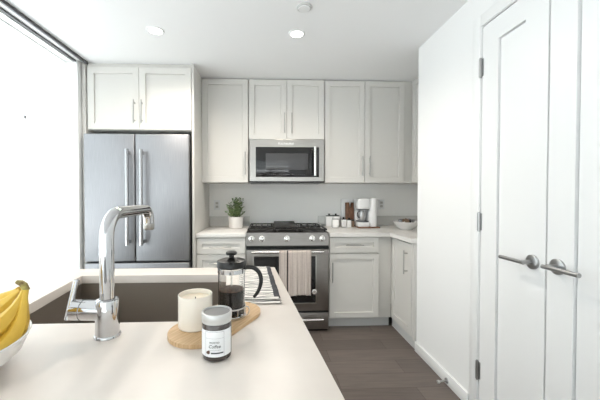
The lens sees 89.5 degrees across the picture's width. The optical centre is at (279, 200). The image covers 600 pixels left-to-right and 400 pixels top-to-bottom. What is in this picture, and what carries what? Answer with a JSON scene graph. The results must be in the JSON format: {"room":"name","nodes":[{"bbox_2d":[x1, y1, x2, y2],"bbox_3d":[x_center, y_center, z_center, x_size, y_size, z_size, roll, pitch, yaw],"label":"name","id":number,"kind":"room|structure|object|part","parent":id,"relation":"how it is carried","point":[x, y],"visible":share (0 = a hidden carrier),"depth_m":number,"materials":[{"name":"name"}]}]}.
{"room":"kitchen","nodes":[
{"label":"kitchen","id":0,"kind":"room"},
{"bbox_2d":[58,60,83,268],"bbox_3d":[-1.847,-0.005,3.001,0.160,2.440,0.750,0,1,-2],"label":"wall","id":1,"kind":"structure","parent":0,"point":[69,73],"depth_m":2.62,"materials":[{"name":"white paint"}]},
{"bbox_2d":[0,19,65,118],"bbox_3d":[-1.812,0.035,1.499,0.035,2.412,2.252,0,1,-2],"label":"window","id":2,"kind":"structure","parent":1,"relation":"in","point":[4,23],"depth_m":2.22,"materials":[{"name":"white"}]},
{"bbox_2d":[0,3,78,61],"bbox_3d":[-1.624,-1.134,-1.442,0.165,0.028,8.095,0,1,-2],"label":"trim","id":3,"kind":"structure","parent":1,"relation":"attached to","point":[4,17],"depth_m":2.16,"materials":[{"name":"white"}]},
{"bbox_2d":[0,0,87,64],"bbox_3d":[-1.560,-1.136,-1.413,0.075,0.023,8.148,0,1,-2],"label":"trim","id":4,"kind":"structure","parent":1,"relation":"attached to","point":[4,2],"depth_m":2.12,"materials":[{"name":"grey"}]},
{"bbox_2d":[0,0,467,81],"bbox_3d":[0.068,-1.195,-1.044,3.850,0.080,9.150,0,1,-2],"label":"ceiling","id":5,"kind":"structure","parent":0,"point":[343,40],"depth_m":2.19,"materials":[{"name":"white paint"}]},
{"bbox_2d":[146,26,164,35],"bbox_3d":[-0.887,-1.208,2.154,0.124,0.006,0.124,0,1,-2],"label":"recessed light","id":6,"kind":"object","parent":5,"relation":"in","point":[154,30],"visible":1,"depth_m":2.15,"materials":[{"name":"white plastic"}]},
{"bbox_2d":[288,29,304,38],"bbox_3d":[0.122,-1.208,2.196,0.124,0.006,0.124,0,1,-2],"label":"recessed light","id":7,"kind":"object","parent":5,"relation":"in","point":[295,33],"visible":1,"depth_m":2.19,"materials":[{"name":"white plastic"}]},
{"bbox_2d":[296,2,311,12],"bbox_3d":[0.150,-1.198,1.882,0.096,0.016,0.096,0,1,-2],"label":"smoke detector","id":8,"kind":"object","parent":5,"relation":"attached to","point":[303,7],"visible":1,"depth_m":1.86,"materials":[{"name":"grey plastic"}]},
{"bbox_2d":[209,184,417,246],"bbox_3d":[-0.052,-0.014,3.501,3.710,2.440,0.100,0,1,-2],"label":"wall","id":9,"kind":"structure","parent":0,"point":[264,203],"depth_m":3.47,"materials":[{"name":"white paint"}]},
{"bbox_2d":[87,63,191,135],"bbox_3d":[-1.266,-0.928,3.014,0.922,0.592,0.730,0,1,-2],"label":"upper cabinet","id":10,"kind":"object","parent":9,"relation":"attached to","point":[121,98],"visible":0.85,"depth_m":2.69,"materials":[{"name":"grey paint"}]},
{"bbox_3d":[-1.478,-0.906,2.685,0.444,0.552,0.020,0,1,-2],"label":"door","id":11,"kind":"part","parent":10,"relation":"part of","materials":[{"name":"grey paint"}]},
{"bbox_3d":[-1.224,-0.785,2.671,0.010,0.205,0.037,0,1,-2],"label":"handle","id":12,"kind":"part","parent":10,"relation":"part of","materials":[{"name":"silver metal"}]},
{"bbox_3d":[-1.024,-0.906,2.704,0.458,0.552,0.020,0,1,-2],"label":"door","id":13,"kind":"part","parent":10,"relation":"part of","materials":[{"name":"grey paint"}]},
{"bbox_2d":[214,200,219,209],"bbox_3d":[-0.714,0.052,3.420,0.070,0.110,0.009,0,1,-2],"label":"wall outlet","id":14,"kind":"object","parent":9,"relation":"attached to","point":[216,202],"visible":1,"depth_m":3.42,"materials":[{"name":"white plastic"}]},
{"bbox_2d":[202,78,249,183],"bbox_3d":[-0.558,-0.705,3.204,0.460,1.044,0.423,0,1,-2],"label":"upper cabinet","id":15,"kind":"object","parent":9,"relation":"attached to","point":[225,102],"visible":0.91,"depth_m":3.04,"materials":[{"name":"grey paint"}]},
{"bbox_2d":[209,216,249,225],"bbox_3d":[-0.571,0.237,3.426,0.454,0.110,0.013,0,1,-2],"label":"backsplash","id":16,"kind":"structure","parent":9,"relation":"attached to","point":[213,220],"depth_m":3.42,"materials":[{"name":"white stone"}]},
{"bbox_2d":[249,79,323,139],"bbox_3d":[0.060,-0.924,3.226,0.766,0.606,0.423,0,1,-2],"label":"upper cabinet","id":17,"kind":"object","parent":9,"relation":"attached to","point":[278,109],"visible":0.91,"depth_m":3.06,"materials":[{"name":"grey paint"}]},
{"bbox_3d":[-0.125,-0.916,3.052,0.380,0.596,0.020,0,1,-2],"label":"door","id":18,"kind":"part","parent":17,"relation":"part of","materials":[{"name":"grey paint"}]},
{"bbox_2d":[249,139,323,183],"bbox_3d":[0.061,-0.398,3.206,0.756,0.440,0.480,0,1,-2],"label":"microwave","id":19,"kind":"object","parent":17,"relation":"attached to","point":[271,161],"visible":1,"depth_m":3.02,"materials":[{"name":"metal"}]},
{"bbox_3d":[0.075,-0.383,3.038,0.636,0.299,0.024,0,1,-2],"label":"door","id":20,"kind":"part","parent":19,"relation":"part of","materials":[{"name":"black glass"}]},
{"bbox_3d":[0.347,-0.388,3.008,0.025,0.287,0.058,0,1,-2],"label":"handle","id":21,"kind":"part","parent":19,"relation":"part of","materials":[{"name":"silver metal"}]},
{"bbox_3d":[0.259,-0.917,3.068,0.382,0.596,0.020,0,1,-2],"label":"door","id":22,"kind":"part","parent":17,"relation":"part of","materials":[{"name":"grey paint"}]},
{"bbox_2d":[322,80,404,183],"bbox_3d":[0.861,-0.706,3.264,0.825,1.044,0.423,0,1,-2],"label":"upper cabinet","id":23,"kind":"object","parent":9,"relation":"attached to","point":[364,121],"visible":0.93,"depth_m":3.10,"materials":[{"name":"grey paint"}]},
{"bbox_3d":[0.661,-0.698,3.089,0.409,1.034,0.020,0,1,-2],"label":"door","id":24,"kind":"part","parent":23,"relation":"part of","materials":[{"name":"grey paint"}]},
{"bbox_3d":[1.074,-0.698,3.106,0.412,1.034,0.020,0,1,-2],"label":"door","id":25,"kind":"part","parent":23,"relation":"part of","materials":[{"name":"grey paint"}]},
{"bbox_2d":[318,216,416,225],"bbox_3d":[1.059,0.236,3.495,1.248,0.110,0.013,0,1,-2],"label":"backsplash","id":26,"kind":"structure","parent":9,"relation":"attached to","point":[381,220],"depth_m":3.49,"materials":[{"name":"white stone"}]},
{"bbox_2d":[378,200,383,208],"bbox_3d":[1.175,0.048,3.499,0.070,0.110,0.009,0,1,-2],"label":"wall outlet","id":27,"kind":"object","parent":9,"relation":"attached to","point":[380,202],"visible":1,"depth_m":3.50,"materials":[{"name":"white plastic"}]},
{"bbox_2d":[308,317,460,399],"bbox_3d":[0.128,1.315,-0.998,3.730,0.060,9.150,0,1,-2],"label":"floor","id":28,"kind":"structure","parent":0,"point":[373,362],"depth_m":2.25,"materials":[{"name":"brown wood"}]},
{"bbox_2d":[82,62,94,268],"bbox_3d":[-1.746,-0.005,3.029,0.032,2.438,0.699,0,1,-2],"label":"end panel","id":29,"kind":"object","parent":28,"relation":"on","point":[84,66],"visible":0.11,"depth_m":2.67,"materials":[{"name":"grey paint"}]},
{"bbox_2d":[84,133,192,268],"bbox_3d":[-1.270,0.307,2.979,0.905,1.815,0.792,0,1,-2],"label":"refrigerator","id":30,"kind":"object","parent":28,"relation":"on","point":[153,170],"visible":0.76,"depth_m":2.65,"materials":[{"name":"grey metal"}]},
{"bbox_3d":[-1.493,-0.022,2.669,0.434,1.121,0.058,0,1,-2],"label":"door","id":31,"kind":"part","parent":30,"relation":"part of","materials":[{"name":"metal"}]},
{"bbox_3d":[-1.316,-0.026,2.612,0.032,0.830,0.074,0,1,-2],"label":"handle","id":32,"kind":"part","parent":30,"relation":"part of","materials":[{"name":"silver metal"}]},
{"bbox_3d":[-1.258,0.851,2.694,0.905,0.598,0.058,0,1,-2],"label":"drawer","id":33,"kind":"part","parent":30,"relation":"part of","materials":[{"name":"metal"}]},
{"bbox_3d":[-1.198,-0.026,2.617,0.032,0.830,0.074,0,1,-2],"label":"handle","id":34,"kind":"part","parent":30,"relation":"part of","materials":[{"name":"silver metal"}]},
{"bbox_3d":[-1.037,-0.022,2.688,0.463,1.121,0.058,0,1,-2],"label":"door","id":35,"kind":"part","parent":30,"relation":"part of","materials":[{"name":"metal"}]},
{"bbox_2d":[0,267,344,399],"bbox_3d":[-0.733,0.796,0.832,1.724,0.914,1.255,0,1,-2],"label":"kitchen island","id":36,"kind":"object","parent":28,"relation":"on","point":[275,356],"visible":0.52,"depth_m":0.64,"materials":[{"name":"stone"}]},
{"bbox_2d":[0,320,31,366],"bbox_3d":[-0.674,0.307,0.554,0.340,0.072,0.340,0,1,-2],"label":"fruit bowl","id":37,"kind":"object","parent":36,"relation":"on","point":[7,353],"visible":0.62,"depth_m":0.58,"materials":[{"name":"white ceramic"}]},
{"bbox_2d":[0,280,29,349],"bbox_3d":[-0.630,0.244,0.647,0.190,0.144,0.115,1,1,35],"label":"banana bunch","id":38,"kind":"object","parent":37,"relation":"in","point":[14,316],"visible":0.98,"depth_m":0.63,"materials":[{"name":"yellow food"}]},
{"bbox_3d":[-0.552,0.184,0.648,0.029,0.025,0.014,0,1,-2],"label":"stem","id":39,"kind":"part","parent":38,"relation":"part of","materials":[{"name":"food"}]},
{"bbox_2d":[64,204,153,340],"bbox_3d":[-0.473,0.176,0.882,0.132,0.323,0.318,0,1,-2],"label":"faucet","id":40,"kind":"object","parent":36,"relation":"on","point":[105,311],"visible":1,"depth_m":0.74,"materials":[{"name":"silver metal"}]},
{"bbox_3d":[-0.521,0.249,0.756,0.013,0.097,0.035,1,1,33],"label":"lever","id":41,"kind":"part","parent":40,"relation":"part of","materials":[{"name":"silver metal"}]},
{"bbox_3d":[-0.439,0.131,0.890,0.034,0.233,0.303,0,1,-2],"label":"spout","id":42,"kind":"part","parent":40,"relation":"part of","materials":[{"name":"silver metal"}]},
{"bbox_2d":[30,282,217,323],"bbox_3d":[-0.515,0.477,1.088,0.733,0.218,0.550,0,1,-2],"label":"sink","id":43,"kind":"object","parent":36,"relation":"in","point":[138,302],"visible":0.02,"depth_m":1.33,"materials":[{"name":"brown metal"}]},
{"bbox_2d":[167,302,259,348],"bbox_3d":[-0.170,0.333,0.832,0.160,0.010,0.300,1,1,28],"label":"serving board","id":44,"kind":"object","parent":36,"relation":"on","point":[176,337],"visible":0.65,"depth_m":0.75,"materials":[{"name":"brown wood"}]},
{"bbox_2d":[178,288,211,331],"bbox_3d":[-0.222,0.286,0.793,0.087,0.084,0.087,0,1,-2],"label":"candle","id":45,"kind":"object","parent":44,"relation":"on","point":[191,302],"visible":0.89,"depth_m":0.76,"materials":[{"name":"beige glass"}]},
{"bbox_2d":[217,250,262,321],"bbox_3d":[-0.113,0.234,0.853,0.130,0.185,0.083,0,1,-2],"label":"press","id":46,"kind":"object","parent":44,"relation":"on","point":[231,270],"visible":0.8,"depth_m":0.82,"materials":[{"name":"clear glass"}]},
{"bbox_3d":[-0.137,0.165,0.851,0.083,0.046,0.083,0,1,-2],"label":"lid","id":47,"kind":"part","parent":46,"relation":"part of","materials":[{"name":"black plastic"}]},
{"bbox_3d":[-0.137,0.311,0.854,0.080,0.031,0.080,-1,1,-43],"label":"frame","id":48,"kind":"part","parent":46,"relation":"part of","materials":[{"name":"silver metal"}]},
{"bbox_3d":[-0.074,0.229,0.851,0.052,0.093,0.012,0,1,2],"label":"handle","id":49,"kind":"part","parent":46,"relation":"part of","materials":[{"name":"black plastic"}]},
{"bbox_2d":[201,305,231,361],"bbox_3d":[-0.139,0.291,0.664,0.066,0.099,0.066,0,1,-2],"label":"jar","id":50,"kind":"object","parent":36,"relation":"on","point":[216,320],"visible":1,"depth_m":0.64,"materials":[{"name":"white glass"}]},
{"bbox_3d":[-0.139,0.252,0.663,0.066,0.021,0.066,0,1,-2],"label":"lid","id":51,"kind":"part","parent":50,"relation":"part of","materials":[{"name":"silver metal"}]},
{"bbox_3d":[-0.139,0.302,0.664,0.064,0.078,0.064,0,1,-2],"label":"glass","id":52,"kind":"part","parent":50,"relation":"part of","materials":[{"name":"grey"}]},
{"bbox_2d":[245,266,280,302],"bbox_3d":[-0.085,0.321,1.208,0.136,0.022,0.482,0,1,-5],"label":"folded napkin","id":53,"kind":"object","parent":36,"relation":"on","point":[269,293],"visible":0.84,"depth_m":1.09,"materials":[{"name":"grey"}]},
{"bbox_2d":[192,64,208,267],"bbox_3d":[-0.795,-0.006,3.069,0.021,2.438,0.699,0,1,-2],"label":"end panel","id":54,"kind":"object","parent":28,"relation":"on","point":[200,190],"visible":0.34,"depth_m":2.84,"materials":[{"name":"grey paint"}]},
{"bbox_2d":[196,237,246,267],"bbox_3d":[-0.557,0.775,3.100,0.454,0.876,0.683,0,1,-2],"label":"base cabinet","id":55,"kind":"object","parent":28,"relation":"on","point":[208,250],"visible":0.34,"depth_m":2.79,"materials":[{"name":"grey paint"}]},
{"bbox_3d":[-0.544,0.652,2.801,0.451,0.303,0.020,0,1,-2],"label":"drawer","id":56,"kind":"part","parent":55,"relation":"part of","materials":[{"name":"grey paint"}]},
{"bbox_3d":[-0.544,0.422,2.797,0.451,0.145,0.020,0,1,-2],"label":"drawer","id":57,"kind":"part","parent":55,"relation":"part of","materials":[{"name":"grey paint"}]},
{"bbox_2d":[196,226,248,237],"bbox_3d":[-0.557,0.318,3.102,0.454,0.038,0.664,0,1,-2],"label":"countertop","id":58,"kind":"structure","parent":55,"relation":"on","point":[211,231],"depth_m":2.85,"materials":[{"name":"grey stone"}]},
{"bbox_2d":[225,197,244,228],"bbox_3d":[-0.466,0.132,3.213,0.226,0.328,0.297,0,1,-2],"label":"potted plant","id":59,"kind":"object","parent":58,"relation":"on","point":[235,219],"visible":1,"depth_m":3.18,"materials":[{"name":"green plant"}]},
{"bbox_3d":[-0.470,0.235,3.228,0.160,0.121,0.160,0,1,-2],"label":"pot","id":60,"kind":"part","parent":59,"relation":"part of","materials":[{"name":"white ceramic"}]},
{"bbox_2d":[246,221,328,329],"bbox_3d":[0.060,0.726,3.081,0.762,0.974,0.738,0,1,-2],"label":"range","id":61,"kind":"object","parent":28,"relation":"on","point":[264,243],"visible":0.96,"depth_m":2.79,"materials":[{"name":"metal"}]},
{"bbox_3d":[0.044,0.731,2.776,0.588,0.449,0.006,0,1,-2],"label":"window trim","id":62,"kind":"part","parent":61,"relation":"part of","materials":[{"name":"glass"}]},
{"bbox_2d":[247,225,326,232],"bbox_3d":[0.058,0.301,3.122,0.762,0.020,0.642,0,1,-2],"label":"cooktop","id":63,"kind":"object","parent":61,"relation":"in","point":[270,229],"depth_m":2.89,"materials":[{"name":"grey metal"}]},
{"bbox_3d":[0.071,0.737,2.800,0.758,0.570,0.043,0,1,-2],"label":"oven door","id":64,"kind":"part","parent":61,"relation":"part of","materials":[{"name":"metal"}]},
{"bbox_3d":[0.070,0.467,2.743,0.652,0.023,0.070,0,1,-2],"label":"handle","id":65,"kind":"part","parent":61,"relation":"part of","materials":[{"name":"silver metal"}]},
{"bbox_3d":[0.070,0.358,2.822,0.762,0.116,0.100,0,1,-2],"label":"control panel","id":66,"kind":"part","parent":61,"relation":"part of","materials":[{"name":"metal"}]},
{"bbox_2d":[279,250,310,296],"bbox_3d":[0.137,0.662,2.720,0.290,0.421,0.045,0,1,-2],"label":"dish towel","id":67,"kind":"object","parent":61,"relation":"hanging from","point":[294,265],"visible":0.96,"depth_m":2.71,"materials":[{"name":"fabric"}]},
{"bbox_3d":[0.069,1.089,2.759,0.652,0.020,0.059,0,1,-2],"label":"handle","id":68,"kind":"part","parent":61,"relation":"part of","materials":[{"name":"silver metal"}]},
{"bbox_3d":[0.071,1.119,2.807,0.758,0.155,0.043,0,1,-2],"label":"drawer","id":69,"kind":"part","parent":61,"relation":"part of","materials":[{"name":"metal"}]},
{"bbox_2d":[328,237,390,325],"bbox_3d":[0.748,0.774,3.155,0.598,0.876,0.683,0,1,-2],"label":"base cabinet","id":70,"kind":"object","parent":28,"relation":"on","point":[359,267],"visible":0.8,"depth_m":2.86,"materials":[{"name":"grey paint"}]},
{"bbox_3d":[0.699,0.419,2.849,0.471,0.144,0.020,0,1,-2],"label":"drawer","id":71,"kind":"part","parent":70,"relation":"part of","materials":[{"name":"grey paint"}]},
{"bbox_3d":[0.699,0.806,2.856,0.471,0.606,0.020,0,1,-2],"label":"door","id":72,"kind":"part","parent":70,"relation":"part of","materials":[{"name":"grey paint"}]},
{"bbox_2d":[391,238,416,348],"bbox_3d":[1.371,0.782,2.702,0.675,0.876,0.473,0,1,-2],"label":"base cabinet","id":73,"kind":"object","parent":28,"relation":"on","point":[403,254],"visible":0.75,"depth_m":2.63,"materials":[{"name":"grey paint"}]},
{"bbox_2d":[321,225,416,242],"bbox_3d":[1.081,0.320,2.973,1.248,0.038,1.060,0,1,-2],"label":"countertop","id":74,"kind":"structure","parent":73,"relation":"on","point":[410,236],"depth_m":2.85,"materials":[{"name":"grey stone"}]},
{"bbox_2d":[325,214,332,226],"bbox_3d":[0.549,0.221,3.382,0.074,0.145,0.074,0,1,-2],"label":"storage jar","id":75,"kind":"object","parent":74,"relation":"on","point":[328,218],"visible":0.94,"depth_m":3.35,"materials":[{"name":"white ceramic"}]},
{"bbox_2d":[332,218,338,227],"bbox_3d":[0.601,0.247,3.278,0.070,0.097,0.070,0,1,-2],"label":"storage jar","id":76,"kind":"object","parent":74,"relation":"on","point":[335,221],"visible":1,"depth_m":3.24,"materials":[{"name":"white ceramic"}]},
{"bbox_2d":[332,214,339,225],"bbox_3d":[0.626,0.221,3.396,0.074,0.145,0.074,0,1,-2],"label":"storage jar","id":77,"kind":"object","parent":74,"relation":"on","point":[335,215],"visible":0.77,"depth_m":3.36,"materials":[{"name":"white ceramic"}]},
{"bbox_2d":[341,217,345,226],"bbox_3d":[0.700,0.238,3.322,0.052,0.113,0.052,0,1,-2],"label":"storage jar","id":78,"kind":"object","parent":74,"relation":"on","point":[343,220],"visible":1,"depth_m":3.30,"materials":[{"name":"white ceramic"}]},
{"bbox_2d":[341,199,353,217],"bbox_3d":[0.772,0.134,3.458,0.147,0.304,0.043,0,1,-2],"label":"serving board","id":79,"kind":"object","parent":74,"relation":"on","point":[343,201],"visible":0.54,"depth_m":3.46,"materials":[{"name":"white ceramic"}]},
{"bbox_2d":[347,218,350,226],"bbox_3d":[0.755,0.241,3.304,0.044,0.107,0.044,0,1,-2],"label":"storage jar","id":80,"kind":"object","parent":74,"relation":"on","point":[348,219],"visible":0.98,"depth_m":3.28,"materials":[{"name":"white ceramic"}]},
{"bbox_2d":[345,202,353,225],"bbox_3d":[0.797,0.154,3.426,0.120,0.261,0.058,0,1,-2],"label":"cutting board","id":81,"kind":"object","parent":74,"relation":"on","point":[349,209],"visible":0.77,"depth_m":3.42,"materials":[{"name":"brown wood"}]},
{"bbox_2d":[393,220,416,229],"bbox_3d":[1.296,0.257,3.107,0.270,0.082,0.270,0,1,-2],"label":"serving bowl","id":82,"kind":"object","parent":74,"relation":"on","point":[401,225],"visible":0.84,"depth_m":3.02,"materials":[{"name":"white ceramic"}]},
{"bbox_3d":[0.946,0.289,3.323,0.233,0.012,0.230,0,1,-2],"label":"tray","id":83,"kind":"object","parent":74,"relation":"on","visible":0},
{"bbox_2d":[354,198,376,226],"bbox_3d":[0.940,0.130,3.320,0.228,0.304,0.181,0,1,-2],"label":"coffee maker","id":84,"kind":"object","parent":83,"relation":"on","point":[365,210],"visible":1,"depth_m":3.25,"materials":[{"name":"white plastic"}]},
{"bbox_3d":[1.005,0.130,3.326,0.098,0.304,0.174,0,1,-2],"label":"water tank","id":85,"kind":"part","parent":84,"relation":"part of","materials":[{"name":"white plastic"}]},
{"bbox_3d":[1.058,0.523,2.551,0.037,0.200,0.010,0,1,-2],"label":"handle","id":86,"kind":"part","parent":73,"relation":"part of","materials":[{"name":"silver metal"}]},
{"bbox_2d":[416,0,517,399],"bbox_3d":[1.584,0.073,-1.490,0.619,2.440,7.888,0,1,-2],"label":"wall","id":87,"kind":"structure","parent":0,"point":[446,58],"depth_m":2.04,"materials":[{"name":"white paint"}]},
{"bbox_2d":[395,77,418,183],"bbox_3d":[1.496,-0.701,2.978,0.415,1.044,1.048,0,1,-2],"label":"upper cabinet","id":88,"kind":"object","parent":87,"relation":"attached to","point":[411,88],"visible":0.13,"depth_m":3.12,"materials":[{"name":"grey paint"}]},
{"bbox_3d":[1.379,-0.693,2.784,0.020,1.034,0.640,0,1,-2],"label":"door","id":89,"kind":"part","parent":88,"relation":"part of","materials":[{"name":"grey paint"}]},
{"bbox_2d":[415,341,468,399],"bbox_3d":[1.115,1.191,2.134,0.016,0.078,0.647,0,1,-2],"label":"baseboard","id":90,"kind":"structure","parent":87,"relation":"attached to","point":[434,365],"depth_m":2.08,"materials":[{"name":"white wood"}]},
{"bbox_2d":[437,378,447,383],"bbox_3d":[1.080,1.202,2.013,0.065,0.036,0.036,0,1,-2],"label":"door stop","id":91,"kind":"object","parent":87,"relation":"attached to","point":[446,379],"visible":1,"depth_m":2.01,"materials":[{"name":"grey metal"}]},
{"bbox_2d":[469,0,514,399],"bbox_3d":[1.154,0.103,1.312,0.006,2.283,0.958,0,1,-2],"label":"trim","id":92,"kind":"structure","parent":87,"relation":"attached to","point":[499,5],"depth_m":1.75,"materials":[{"name":"white paint"}]},
{"bbox_2d":[475,0,550,399],"bbox_3d":[1.136,0.133,1.525,0.101,2.203,0.414,0,1,-2],"label":"door","id":93,"kind":"structure","parent":87,"relation":"in","point":[514,68],"depth_m":1.49,"materials":[{"name":"white paint"}]},
{"bbox_3d":[1.117,0.281,1.436,0.057,0.021,0.137,0,1,-2],"label":"lever","id":94,"kind":"part","parent":93,"relation":"part of","materials":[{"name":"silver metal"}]},
{"bbox_2d":[540,0,599,399],"bbox_3d":[1.154,0.140,1.097,0.101,2.203,0.426,0,1,-2],"label":"door","id":95,"kind":"structure","parent":87,"relation":"in","point":[572,364],"depth_m":1.20,"materials":[{"name":"white paint"}]},
{"bbox_3d":[1.127,0.279,1.197,0.057,0.021,0.150,0,1,-2],"label":"lever","id":96,"kind":"part","parent":95,"relation":"part of","materials":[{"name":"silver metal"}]}
]}

